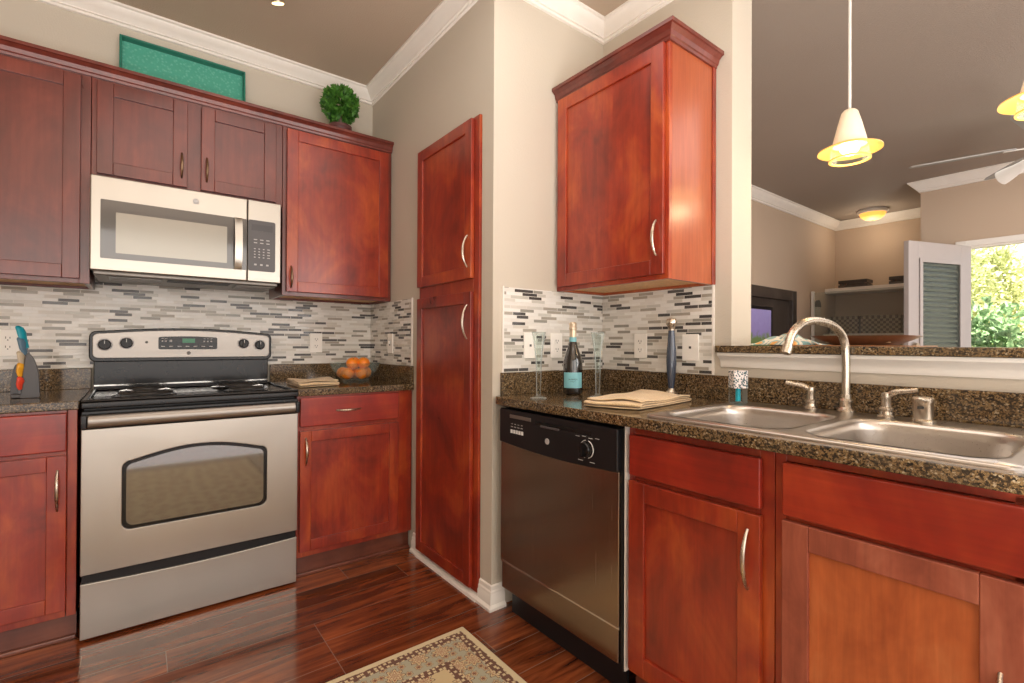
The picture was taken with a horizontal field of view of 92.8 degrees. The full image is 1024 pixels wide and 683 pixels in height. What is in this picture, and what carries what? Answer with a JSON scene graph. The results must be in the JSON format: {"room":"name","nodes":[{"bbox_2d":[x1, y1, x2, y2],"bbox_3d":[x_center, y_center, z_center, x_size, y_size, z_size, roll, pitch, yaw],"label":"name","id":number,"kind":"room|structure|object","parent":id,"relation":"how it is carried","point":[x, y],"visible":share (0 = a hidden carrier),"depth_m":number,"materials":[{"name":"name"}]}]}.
{"room":"kitchen","nodes":[
{"label":"kitchen","id":0,"kind":"room"},
{"bbox_2d":[0,0,372,389],"bbox_3d":[-1.979,-0.248,2.432,4.200,2.773,0.100,0,0,-38],"label":"wall","id":1,"kind":"structure","parent":0,"point":[31,21],"depth_m":2.37,"materials":[{"name":"paint"}]},
{"bbox_2d":[0,53,94,289],"bbox_3d":[-2.264,-0.709,1.917,0.934,0.913,0.360,0,0,-38],"label":"upper cabinet","id":2,"kind":"object","parent":1,"relation":"attached to","point":[46,111],"visible":0.96,"depth_m":2.01,"materials":[{"name":"brown wood"}]},
{"bbox_2d":[0,35,393,153],"bbox_3d":[-1.629,-1.169,2.223,2.306,0.058,0.036,0,0,-38],"label":"crown molding","id":3,"kind":"structure","parent":2,"relation":"attached to","point":[9,46],"depth_m":2.27,"materials":[{"name":"brown wood"}]},
{"bbox_2d":[119,34,245,101],"bbox_3d":[-1.699,-1.358,2.543,0.544,0.274,0.067,0,0,-38],"label":"tray","id":4,"kind":"object","parent":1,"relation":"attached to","point":[136,55],"visible":0.59,"depth_m":2.54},
{"bbox_2d":[0,278,370,369],"bbox_3d":[-1.947,-0.097,2.388,2.599,0.448,0.008,0,0,-38],"label":"tile backsplash","id":5,"kind":"structure","parent":1,"relation":"attached to","point":[58,323],"depth_m":2.52,"materials":[{"name":"tile"}]},
{"bbox_2d":[0,330,18,355],"bbox_3d":[-2.231,0.006,2.158,0.072,0.116,0.009,0,0,-38],"label":"wall outlet","id":6,"kind":"object","parent":5,"relation":"attached to","point":[9,346],"visible":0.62,"depth_m":2.16,"materials":[{"name":"plastic"}]},
{"bbox_2d":[3,335,12,341],"bbox_3d":[-2.229,-0.014,2.156,0.032,0.028,0.003,0,0,-38],"label":"socket","id":7,"kind":"object","parent":6,"relation":"attached to","point":[6,338],"depth_m":2.16,"materials":[{"name":"plastic"}]},
{"bbox_2d":[3,344,12,350],"bbox_3d":[-2.229,0.026,2.156,0.032,0.028,0.003,0,0,-38],"label":"socket","id":8,"kind":"object","parent":6,"relation":"attached to","point":[6,347],"depth_m":2.16,"materials":[{"name":"plastic"}]},
{"bbox_2d":[310,333,321,351],"bbox_3d":[-1.189,0.008,2.961,0.072,0.116,0.009,0,0,-38],"label":"wall outlet","id":9,"kind":"object","parent":5,"relation":"attached to","point":[315,338],"visible":1,"depth_m":2.96,"materials":[{"name":"plastic"}]},
{"bbox_2d":[91,77,282,207],"bbox_3d":[-1.590,-0.933,2.437,0.762,0.452,0.360,0,0,-38],"label":"upper cabinet","id":10,"kind":"object","parent":1,"relation":"attached to","point":[139,135],"visible":0.84,"depth_m":2.28,"materials":[{"name":"brown wood"}]},
{"bbox_2d":[89,174,280,291],"bbox_3d":[-1.579,-0.489,2.401,0.739,0.424,0.418,0,0,-38],"label":"microwave","id":11,"kind":"object","parent":10,"relation":"attached to","point":[141,233],"visible":1,"depth_m":2.24,"materials":[{"name":"silver plastic"}]},
{"bbox_2d":[269,126,390,304],"bbox_3d":[-1.047,-0.698,2.855,0.606,0.913,0.360,0,0,-38],"label":"upper cabinet","id":12,"kind":"object","parent":1,"relation":"attached to","point":[336,208],"visible":0.94,"depth_m":2.73,"materials":[{"name":"brown wood"}]},
{"bbox_2d":[319,83,360,130],"bbox_3d":[-1.007,-1.332,2.868,0.237,0.351,0.240,0,0,-38],"label":"topiary ball","id":13,"kind":"object","parent":12,"relation":"on","point":[344,114],"visible":0.93,"depth_m":2.81,"materials":[{"name":"green plant"}]},
{"bbox_2d":[329,122,351,130],"bbox_3d":[-1.010,-1.209,2.864,0.132,0.105,0.132,0,0,-38],"label":"pot","id":14,"kind":"object","parent":12,"relation":"on","point":[339,124],"depth_m":2.81,"materials":[{"name":"brown ceramic"}]},
{"bbox_2d":[0,547,635,682],"bbox_3d":[2.074,1.185,1.704,9.750,0.060,6.200,0,0,-38],"label":"floor","id":15,"kind":"structure","parent":0,"point":[325,626],"depth_m":1.88,"materials":[{"name":"brown wood"}]},
{"bbox_2d":[0,407,83,658],"bbox_3d":[-2.140,0.695,1.820,0.810,0.880,0.652,0,0,-38],"label":"base cabinet","id":16,"kind":"object","parent":15,"relation":"on","point":[40,452],"visible":0.94,"depth_m":1.78,"materials":[{"name":"brown wood"}]},
{"bbox_2d":[0,368,91,413],"bbox_3d":[-2.147,0.189,1.839,0.816,0.130,0.630,0,0,-38],"label":"countertop","id":17,"kind":"structure","parent":16,"relation":"on","point":[60,389],"depth_m":2.14,"materials":[{"name":"stone"}]},
{"bbox_2d":[10,353,40,398],"bbox_3d":[-1.921,0.134,1.927,0.090,0.176,0.054,0,0,-38],"label":"stand","id":18,"kind":"object","parent":17,"relation":"on","point":[31,386],"visible":0.88,"depth_m":1.92,"materials":[{"name":"grey plastic"}]},
{"bbox_2d":[16,363,23,376],"bbox_3d":[-1.913,0.142,1.898,0.014,0.120,0.029,0,0,12],"label":"knife","id":19,"kind":"object","parent":18,"relation":"in","point":[19,369],"visible":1,"depth_m":1.89,"materials":[{"name":"orange plastic"}]},
{"bbox_2d":[16,376,24,393],"bbox_3d":[-1.907,0.169,1.891,0.013,0.067,0.027,0,0,12],"label":"knife","id":20,"kind":"object","parent":18,"relation":"in","point":[20,380],"visible":1,"depth_m":1.89,"materials":[{"name":"red plastic"}]},
{"bbox_2d":[16,351,24,363],"bbox_3d":[-1.915,0.119,1.910,0.017,0.162,0.038,0,0,35],"label":"knife","id":21,"kind":"object","parent":18,"relation":"in","point":[20,356],"visible":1,"depth_m":1.90,"materials":[{"name":"beige plastic"}]},
{"bbox_2d":[17,337,26,356],"bbox_3d":[-1.917,0.064,1.921,0.019,0.162,0.050,0,0,38],"label":"knife","id":22,"kind":"object","parent":18,"relation":"in","point":[21,342],"visible":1,"depth_m":1.91,"materials":[{"name":"blue plastic"}]},
{"bbox_2d":[15,326,29,353],"bbox_3d":[-1.923,0.023,1.927,0.021,0.170,0.059,0,0,39],"label":"knife","id":23,"kind":"object","parent":18,"relation":"in","point":[21,333],"visible":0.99,"depth_m":1.92,"materials":[{"name":"teal plastic"}]},
{"bbox_2d":[79,328,299,640],"bbox_3d":[-1.496,0.537,2.289,0.781,1.208,0.686,0,0,-38],"label":"range","id":24,"kind":"object","parent":15,"relation":"on","point":[189,451],"visible":1,"depth_m":2.08,"materials":[{"name":"silver metal"}]},
{"bbox_2d":[81,381,298,408],"bbox_3d":[-1.486,0.240,2.288,0.769,0.034,0.591,0,0,-38],"label":"cooktop","id":25,"kind":"object","parent":24,"relation":"in","point":[115,394],"depth_m":2.17,"materials":[{"name":"black metal"}]},
{"bbox_2d":[295,390,411,577],"bbox_3d":[-0.961,0.705,2.729,0.600,0.880,0.652,0,0,-38],"label":"base cabinet","id":26,"kind":"object","parent":15,"relation":"on","point":[354,466],"visible":0.87,"depth_m":2.48,"materials":[{"name":"brown wood"}]},
{"bbox_2d":[269,362,413,396],"bbox_3d":[-0.969,0.199,2.748,0.604,0.130,0.628,0,0,-38],"label":"countertop","id":27,"kind":"structure","parent":26,"relation":"on","point":[383,377],"depth_m":2.81,"materials":[{"name":"stone"}]},
{"bbox_2d":[287,377,339,387],"bbox_3d":[-1.050,0.213,2.591,0.244,0.030,0.337,0,0,-38],"label":"dish towel","id":28,"kind":"object","parent":27,"relation":"on","point":[321,381],"visible":1,"depth_m":2.50,"materials":[{"name":"fabric"}]},
{"bbox_3d":[-0.919,0.178,2.854,0.284,0.108,0.284,0,0,-38],"label":"fruit bowl","id":29,"kind":"object","parent":27,"relation":"on","visible":0},
{"bbox_2d":[337,367,344,377],"bbox_3d":[-0.990,0.183,2.856,0.070,0.066,0.070,0,0,-24],"label":"orange","id":30,"kind":"object","parent":29,"relation":"in","point":[339,370],"visible":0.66,"depth_m":2.83,"materials":[{"name":"orange food"}]},
{"bbox_2d":[341,368,353,378],"bbox_3d":[-0.942,0.183,2.793,0.070,0.066,0.070,0,0,-9],"label":"orange","id":31,"kind":"object","parent":29,"relation":"in","point":[347,373],"visible":1,"depth_m":2.77,"materials":[{"name":"orange food"}]},
{"bbox_2d":[346,358,357,368],"bbox_3d":[-0.925,0.127,2.827,0.070,0.068,0.069,0,0,-12],"label":"orange","id":32,"kind":"object","parent":29,"relation":"in","point":[352,363],"visible":0.92,"depth_m":2.80,"materials":[{"name":"orange food"}]},
{"bbox_2d":[355,367,367,378],"bbox_3d":[-0.870,0.184,2.814,0.069,0.067,0.070,0,0,-28],"label":"orange","id":33,"kind":"object","parent":29,"relation":"in","point":[360,373],"visible":1,"depth_m":2.79,"materials":[{"name":"orange food"}]},
{"bbox_2d":[358,357,369,367],"bbox_3d":[-0.868,0.126,2.850,0.070,0.067,0.070,0,0,-14],"label":"orange","id":34,"kind":"object","parent":29,"relation":"in","point":[363,362],"visible":0.83,"depth_m":2.83,"materials":[{"name":"orange food"}]},
{"bbox_2d":[365,367,370,377],"bbox_3d":[-0.870,0.182,2.892,0.070,0.068,0.068,0,0,-16],"label":"orange","id":35,"kind":"object","parent":29,"relation":"in","point":[368,369],"visible":0.4,"depth_m":2.88,"materials":[{"name":"orange food"}]},
{"bbox_2d":[326,627,526,682],"bbox_3d":[-0.071,1.135,0.592,1.454,0.008,2.298,0,0,-38],"label":"rug","id":36,"kind":"object","parent":15,"relation":"on","point":[455,656],"visible":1,"depth_m":1.71,"materials":[{"name":"beige fabric"}]},
{"bbox_2d":[415,114,481,592],"bbox_3d":[-0.146,0.052,2.528,0.552,2.128,0.574,0,0,-38],"label":"pantry cabinet","id":37,"kind":"object","parent":15,"relation":"on","point":[449,197],"visible":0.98,"depth_m":2.33,"materials":[{"name":"brown wood"}]},
{"bbox_2d":[500,407,628,682],"bbox_3d":[0.373,0.712,1.968,0.644,0.872,0.642,0,0,-38],"label":"dishwasher","id":38,"kind":"object","parent":15,"relation":"on","point":[563,477],"visible":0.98,"depth_m":1.74,"materials":[{"name":"silver metal"}]},
{"bbox_2d":[624,427,775,682],"bbox_3d":[0.735,0.708,1.550,0.682,0.880,0.451,0,0,-38],"label":"base cabinet","id":39,"kind":"object","parent":15,"relation":"on","point":[702,538],"depth_m":1.34,"materials":[{"name":"brown wood"}]},
{"bbox_2d":[751,284,796,345],"bbox_3d":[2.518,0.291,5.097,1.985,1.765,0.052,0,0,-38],"label":"media cabinet","id":40,"kind":"object","parent":15,"relation":"on","point":[783,302],"visible":0.23,"depth_m":5.47,"materials":[{"name":"brown wood"}]},
{"bbox_2d":[751,305,772,345],"bbox_3d":[2.453,0.095,5.041,1.010,0.954,0.037,0,0,-38],"label":"television","id":41,"kind":"object","parent":40,"relation":"in","point":[761,316],"visible":0.16,"depth_m":5.18,"materials":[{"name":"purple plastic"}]},
{"bbox_2d":[776,453,1023,682],"bbox_3d":[1.136,0.708,1.029,0.682,0.880,0.860,0,0,-38],"label":"base cabinet","id":42,"kind":"object","parent":15,"relation":"on","point":[878,580],"visible":0.77,"depth_m":1.00,"materials":[{"name":"brown wood"}]},
{"bbox_2d":[496,369,1023,494],"bbox_3d":[0.806,0.202,1.503,0.703,0.130,2.028,0,0,-38],"label":"countertop","id":43,"kind":"structure","parent":42,"relation":"on","point":[540,391],"depth_m":1.53,"materials":[{"name":"stone"}]},
{"bbox_2d":[563,322,582,394],"bbox_3d":[0.272,0.074,2.176,0.090,0.321,0.090,0,0,-38],"label":"bottle","id":44,"kind":"object","parent":43,"relation":"on","point":[572,363],"visible":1,"depth_m":2.15,"materials":[{"name":"black glass"}]},
{"bbox_2d":[584,389,690,409],"bbox_3d":[0.504,0.214,1.862,0.246,0.036,0.512,0,0,40],"label":"dish towel","id":45,"kind":"object","parent":43,"relation":"on","point":[639,399],"visible":1,"depth_m":1.75,"materials":[{"name":"fabric"}]},
{"bbox_2d":[666,318,676,393],"bbox_3d":[0.691,0.066,2.113,0.060,0.340,0.060,0,0,-38],"label":"pepper mill","id":46,"kind":"object","parent":43,"relation":"on","point":[671,360],"visible":0.85,"depth_m":2.10,"materials":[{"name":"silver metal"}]},
{"bbox_2d":[647,396,1023,502],"bbox_3d":[0.896,0.285,1.371,0.603,0.256,0.826,0,0,-38],"label":"sink","id":47,"kind":"object","parent":43,"relation":"in","point":[999,447],"depth_m":1.35,"materials":[{"name":"metal"}]},
{"bbox_2d":[728,370,747,401],"bbox_3d":[0.841,0.168,1.815,0.053,0.121,0.053,0,0,0],"label":"soap bottle","id":48,"kind":"object","parent":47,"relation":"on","point":[737,379],"visible":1,"depth_m":1.79,"materials":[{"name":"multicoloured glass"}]},
{"bbox_2d":[781,317,918,417],"bbox_3d":[1.010,0.076,1.568,0.378,0.304,0.277,0,0,6],"label":"faucet","id":49,"kind":"object","parent":43,"relation":"on","point":[845,401],"visible":1,"depth_m":1.57,"materials":[{"name":"silver metal"}]},
{"bbox_2d":[371,0,508,600],"bbox_3d":[-0.469,-0.239,2.668,0.080,2.773,1.370,0,0,-38],"label":"wall","id":50,"kind":"structure","parent":0,"point":[464,75],"depth_m":2.20,"materials":[{"name":"paint"}]},
{"bbox_2d":[35,0,673,105],"bbox_3d":[0.323,-1.587,1.296,7.208,0.083,2.790,0,0,19],"label":"trim","id":51,"kind":"structure","parent":50,"relation":"attached to","point":[575,14],"depth_m":2.48,"materials":[{"name":"white wood"}]},
{"bbox_2d":[370,298,412,365],"bbox_3d":[-0.735,-0.054,2.938,0.008,0.378,0.599,0,0,-38],"label":"tile backsplash","id":52,"kind":"structure","parent":50,"relation":"attached to","point":[395,318],"depth_m":2.89,"materials":[{"name":"tile"}]},
{"bbox_2d":[387,334,392,352],"bbox_3d":[-0.732,0.011,2.913,0.016,0.116,0.072,0,0,-38],"label":"light switch","id":53,"kind":"object","parent":52,"relation":"attached to","point":[390,336],"visible":1,"depth_m":2.91,"materials":[{"name":"plastic"}]},
{"bbox_2d":[409,532,417,554],"bbox_3d":[-0.529,1.097,2.644,0.026,0.100,0.068,0,0,-38],"label":"baseboard","id":54,"kind":"structure","parent":50,"relation":"attached to","point":[412,549],"depth_m":2.65,"materials":[{"name":"white wood"}]},
{"bbox_2d":[414,551,476,601],"bbox_3d":[-0.331,1.134,2.384,0.030,0.026,0.586,0,0,-38],"label":"trim","id":55,"kind":"structure","parent":50,"relation":"attached to","point":[471,594],"depth_m":2.34,"materials":[{"name":"white wood"}]},
{"bbox_2d":[475,578,505,612],"bbox_3d":[-0.092,1.097,2.129,0.088,0.100,0.110,0,0,-38],"label":"baseboard","id":56,"kind":"structure","parent":50,"relation":"attached to","point":[491,598],"depth_m":2.10,"materials":[{"name":"white wood"}]},
{"bbox_2d":[506,0,602,601],"bbox_3d":[0.263,-0.237,2.418,0.775,2.773,0.080,0,0,-38],"label":"wall","id":57,"kind":"structure","parent":0,"point":[545,52],"depth_m":2.25,"materials":[{"name":"paint"}]},
{"bbox_2d":[501,286,602,372],"bbox_3d":[0.213,-0.052,2.322,0.647,0.378,0.008,0,0,-38],"label":"tile backsplash","id":58,"kind":"structure","parent":57,"relation":"attached to","point":[543,313],"depth_m":2.27,"materials":[{"name":"tile"}]},
{"bbox_2d":[524,333,535,357],"bbox_3d":[0.083,0.018,2.212,0.072,0.116,0.008,0,0,-38],"label":"light switch","id":59,"kind":"object","parent":58,"relation":"attached to","point":[529,338],"visible":1,"depth_m":2.21,"materials":[{"name":"plastic"}]},
{"bbox_2d":[550,333,561,357],"bbox_3d":[0.211,0.019,2.310,0.072,0.116,0.009,0,0,-38],"label":"wall outlet","id":60,"kind":"object","parent":58,"relation":"attached to","point":[555,338],"visible":1,"depth_m":2.31,"materials":[{"name":"plastic"}]},
{"bbox_2d":[554,338,559,343],"bbox_3d":[0.213,-0.001,2.308,0.032,0.028,0.003,0,0,-38],"label":"socket","id":61,"kind":"object","parent":60,"relation":"attached to","point":[556,340],"depth_m":2.31,"materials":[{"name":"plastic"}]},
{"bbox_2d":[554,347,559,352],"bbox_3d":[0.212,0.039,2.308,0.032,0.028,0.003,0,0,-38],"label":"socket","id":62,"kind":"object","parent":60,"relation":"attached to","point":[556,349],"depth_m":2.31,"materials":[{"name":"plastic"}]},
{"bbox_2d":[114,0,1023,220],"bbox_3d":[2.088,-1.657,1.717,9.750,0.080,6.200,0,0,-38],"label":"ceiling","id":63,"kind":"structure","parent":0,"point":[930,79],"depth_m":2.87,"materials":[{"name":"paint"}]},
{"bbox_2d":[271,0,284,5],"bbox_3d":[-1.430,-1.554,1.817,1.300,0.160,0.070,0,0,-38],"label":"recessed light","id":64,"kind":"object","parent":63,"relation":"attached to","point":[274,2],"visible":1,"depth_m":2.13,"materials":[{"name":"silver metal"}]},
{"bbox_2d":[817,0,883,166],"bbox_3d":[1.329,-1.165,1.918,0.216,0.908,0.216,0,0,-38],"label":"pendant lamp","id":65,"kind":"object","parent":63,"relation":"hanging from","point":[851,141],"visible":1,"depth_m":1.90,"materials":[{"name":"glass"}]},
{"bbox_2d":[857,206,888,220],"bbox_3d":[4.344,-1.518,5.874,0.316,0.134,0.316,0,0,-38],"label":"ceiling lamp","id":66,"kind":"object","parent":63,"relation":"attached to","point":[872,213],"visible":1,"depth_m":5.79,"materials":[{"name":"yellow glass"}]},
{"bbox_2d":[909,114,1023,183],"bbox_3d":[3.553,-1.367,3.221,1.405,0.471,1.429,0,0,-38],"label":"ceiling fan","id":67,"kind":"object","parent":63,"relation":"hanging from","point":[1009,172],"visible":0.98,"depth_m":3.46,"materials":[{"name":"white ceramic"}]},
{"bbox_2d":[997,82,1023,120],"bbox_3d":[1.648,-1.166,1.504,0.216,0.908,0.216,0,0,-38],"label":"pendant lamp","id":68,"kind":"object","parent":63,"relation":"hanging from","point":[1014,105],"visible":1,"depth_m":1.56,"materials":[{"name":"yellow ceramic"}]},
{"bbox_2d":[751,200,834,344],"bbox_3d":[2.233,-0.215,4.957,5.445,2.773,0.068,0,0,-38],"label":"wall","id":69,"kind":"structure","parent":0,"point":[789,252],"depth_m":5.79,"materials":[{"name":"paint"}]},
{"bbox_2d":[811,291,814,340],"bbox_3d":[4.036,0.284,5.597,0.040,1.800,1.090,0,0,-38],"label":"door frame","id":70,"kind":"structure","parent":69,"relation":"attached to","point":[813,292],"depth_m":6.01,"materials":[{"name":"white"}]},
{"bbox_2d":[815,300,820,317],"bbox_3d":[3.863,-0.380,6.157,0.150,0.290,0.022,0,0,-38],"label":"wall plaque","id":71,"kind":"object","parent":69,"relation":"attached to","point":[817,303],"visible":0.69,"depth_m":6.14,"materials":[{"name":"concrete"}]},
{"bbox_2d":[603,0,1023,392],"bbox_3d":[1.945,-0.236,0.741,0.160,2.773,4.630,0,0,-38],"label":"wall","id":72,"kind":"structure","parent":0,"point":[727,24],"depth_m":2.01,"materials":[{"name":"paint"}]},
{"bbox_2d":[552,15,723,295],"bbox_3d":[0.523,-0.716,2.149,0.371,0.957,0.656,0,0,-38],"label":"upper cabinet","id":73,"kind":"object","parent":72,"relation":"attached to","point":[636,187],"visible":1,"depth_m":1.98,"materials":[{"name":"brown wood"}]},
{"bbox_2d":[602,285,714,374],"bbox_3d":[0.655,-0.049,2.272,0.008,0.376,0.611,0,0,-38],"label":"tile backsplash","id":74,"kind":"structure","parent":72,"relation":"attached to","point":[624,315],"depth_m":2.24,"materials":[{"name":"tile"}]},
{"bbox_2d":[634,334,646,357],"bbox_3d":[0.610,0.021,2.316,0.009,0.116,0.072,0,0,-38],"label":"wall outlet","id":75,"kind":"object","parent":74,"relation":"attached to","point":[640,340],"visible":1,"depth_m":2.31,"materials":[{"name":"plastic"}]},
{"bbox_2d":[637,339,642,344],"bbox_3d":[0.608,0.001,2.315,0.003,0.028,0.032,0,0,-38],"label":"socket","id":76,"kind":"object","parent":75,"relation":"attached to","point":[639,341],"depth_m":2.31,"materials":[{"name":"plastic"}]},
{"bbox_2d":[637,347,642,352],"bbox_3d":[0.608,0.041,2.315,0.003,0.028,0.032,0,0,-38],"label":"socket","id":77,"kind":"object","parent":75,"relation":"attached to","point":[639,349],"depth_m":2.31,"materials":[{"name":"plastic"}]},
{"bbox_2d":[682,334,698,360],"bbox_3d":[0.771,0.026,2.108,0.008,0.116,0.078,0,0,-38],"label":"wall outlet","id":78,"kind":"object","parent":74,"relation":"attached to","point":[690,342],"visible":1,"depth_m":2.11,"materials":[{"name":"plastic"}]},
{"bbox_2d":[715,346,1023,357],"bbox_3d":[2.228,0.031,0.558,0.480,0.028,3.975,0,0,-38],"label":"bar ledge","id":79,"kind":"object","parent":72,"relation":"attached to","point":[995,352],"visible":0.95,"depth_m":1.51,"materials":[{"name":"stone"}]},
{"bbox_2d":[749,333,825,344],"bbox_3d":[1.154,-0.010,2.050,0.282,0.050,0.272,0,0,-38],"label":"napkin","id":80,"kind":"object","parent":79,"relation":"on","point":[774,340],"visible":0.8,"depth_m":1.99,"materials":[{"name":"fabric"}]},
{"bbox_2d":[793,345,937,346],"bbox_3d":[1.307,0.016,1.827,0.310,0.003,0.390,0,0,-38],"label":"placemat","id":81,"kind":"object","parent":79,"relation":"on","point":[793,345],"visible":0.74,"depth_m":1.71,"materials":[{"name":"fabric"}]},
{"bbox_2d":[810,335,922,344],"bbox_3d":[1.308,-0.003,1.809,0.278,0.034,0.319,0,0,-38],"label":"serving tray","id":82,"kind":"object","parent":81,"relation":"on","point":[853,339],"visible":0.8,"depth_m":1.71,"materials":[{"name":"brown wood"}]},
{"bbox_2d":[717,353,1023,379],"bbox_3d":[2.065,0.073,0.422,0.034,0.058,3.980,0,0,-38],"label":"trim","id":83,"kind":"structure","parent":72,"relation":"attached to","point":[976,367],"depth_m":1.54,"materials":[{"name":"white wood"}]},
{"bbox_2d":[835,218,920,346],"bbox_3d":[4.724,-0.197,6.103,0.100,2.773,1.160,0,0,-38],"label":"wall","id":84,"kind":"structure","parent":0,"point":[875,253],"depth_m":6.20,"materials":[{"name":"paint"}]},
{"bbox_2d":[823,333,903,335],"bbox_3d":[4.525,-0.072,5.949,0.399,0.050,1.158,0,0,-38],"label":"shelf","id":85,"kind":"object","parent":84,"relation":"attached to","point":[857,333],"visible":0.26,"depth_m":5.88,"materials":[{"name":"brown wood"}]},
{"bbox_2d":[829,316,860,333],"bbox_3d":[4.296,-0.206,6.240,0.278,0.218,0.328,0,0,-38],"label":"woven basket","id":86,"kind":"object","parent":85,"relation":"on","point":[849,324],"visible":0.66,"depth_m":6.12,"materials":[{"name":"beige wicker"}]},
{"bbox_2d":[860,314,903,332],"bbox_3d":[4.528,-0.207,5.939,0.278,0.218,0.408,0,0,-38],"label":"woven basket","id":87,"kind":"object","parent":85,"relation":"on","point":[872,323],"visible":0.75,"depth_m":5.84,"materials":[{"name":"beige wicker"}]},
{"bbox_2d":[825,283,903,294],"bbox_3d":[4.544,-0.647,5.964,0.359,0.060,1.158,0,0,-38],"label":"wall shelf","id":88,"kind":"object","parent":84,"relation":"attached to","point":[888,287],"visible":0.56,"depth_m":6.01,"materials":[{"name":"white wood"}]},
{"bbox_2d":[838,279,872,287],"bbox_3d":[4.356,-0.725,6.186,0.212,0.095,0.310,0,0,-38],"label":"box","id":89,"kind":"object","parent":88,"relation":"on","point":[859,282],"visible":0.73,"depth_m":6.12,"materials":[{"name":"brown wood"}]},
{"bbox_2d":[889,275,903,283],"bbox_3d":[4.671,-0.725,5.778,0.212,0.095,0.280,0,0,-38],"label":"box","id":90,"kind":"object","parent":88,"relation":"on","point":[894,279],"visible":0.34,"depth_m":5.77,"materials":[{"name":"brown wood"}]},
{"bbox_2d":[921,173,1023,245],"bbox_3d":[5.871,-0.203,3.550,1.200,2.773,4.285,0,0,-38],"label":"wall","id":91,"kind":"structure","parent":0,"point":[991,208],"depth_m":4.58,"materials":[{"name":"paint"}]},
{"bbox_2d":[751,161,1023,230],"bbox_3d":[3.882,-1.552,2.750,5.345,0.104,5.445,0,0,-38],"label":"trim","id":92,"kind":"structure","parent":91,"relation":"attached to","point":[760,195],"depth_m":5.40,"materials":[{"name":"white wood"}]},
{"bbox_2d":[902,240,970,346],"bbox_3d":[3.894,0.132,4.456,0.821,2.052,0.120,0,0,-17],"label":"door","id":93,"kind":"structure","parent":91,"relation":"in","point":[937,276],"depth_m":4.46,"materials":[{"name":"white wood"}]},
{"bbox_2d":[923,263,958,346],"bbox_3d":[3.895,0.083,4.456,0.517,1.589,0.024,0,0,-17],"label":"blind","id":94,"kind":"object","parent":93,"relation":"attached to","point":[940,280],"depth_m":4.48,"materials":[{"name":"white plastic"}]},
{"bbox_2d":[955,234,1023,245],"bbox_3d":[4.559,0.115,4.249,0.020,2.130,1.045,0,0,-38],"label":"trim","id":95,"kind":"structure","parent":91,"relation":"attached to","point":[1020,237],"depth_m":4.46,"materials":[{"name":"white wood"}]},
{"bbox_2d":[971,240,1023,249],"bbox_3d":[4.607,0.143,4.285,0.100,2.075,0.895,0,0,-38],"label":"trim","id":96,"kind":"structure","parent":91,"relation":"attached to","point":[1014,242],"depth_m":4.47,"materials":[{"name":"white wood"}]},
{"label":"outside","id":97,"kind":"structure","parent":0,"visible":0},
{"bbox_3d":[8.650,1.309,8.036,10.900,0.059,12.000,0,0,-38],"label":"ground","id":98,"kind":"structure","parent":97,"visible":0},
{"bbox_2d":[971,249,1006,346],"bbox_3d":[7.146,-0.180,8.144,1.537,3.186,1.765,0,0,-33],"label":"hedge","id":99,"kind":"object","parent":98,"relation":"on","point":[978,290],"visible":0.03,"depth_m":7.56,"materials":[{"name":"green plant"}]},
{"bbox_2d":[971,295,1023,346],"bbox_3d":[6.288,0.335,6.340,1.041,1.858,1.020,0,0,-38],"label":"shrub","id":100,"kind":"object","parent":98,"relation":"on","point":[1001,331],"visible":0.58,"depth_m":6.27,"materials":[{"name":"green plant"}]},
{"bbox_2d":[971,244,1023,338],"bbox_3d":[8.838,-0.295,9.011,1.441,3.426,1.175,0,0,-38],"label":"hedge","id":101,"kind":"object","parent":98,"relation":"on","point":[1000,257],"visible":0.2,"depth_m":8.67,"materials":[{"name":"green plant"}]},
{"bbox_2d":[980,244,1023,328],"bbox_3d":[11.500,-1.110,8.625,0.400,4.810,4.750,0,0,-38],"label":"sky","id":102,"kind":"structure","parent":98,"relation":"on","point":[1020,246],"depth_m":9.93,"materials":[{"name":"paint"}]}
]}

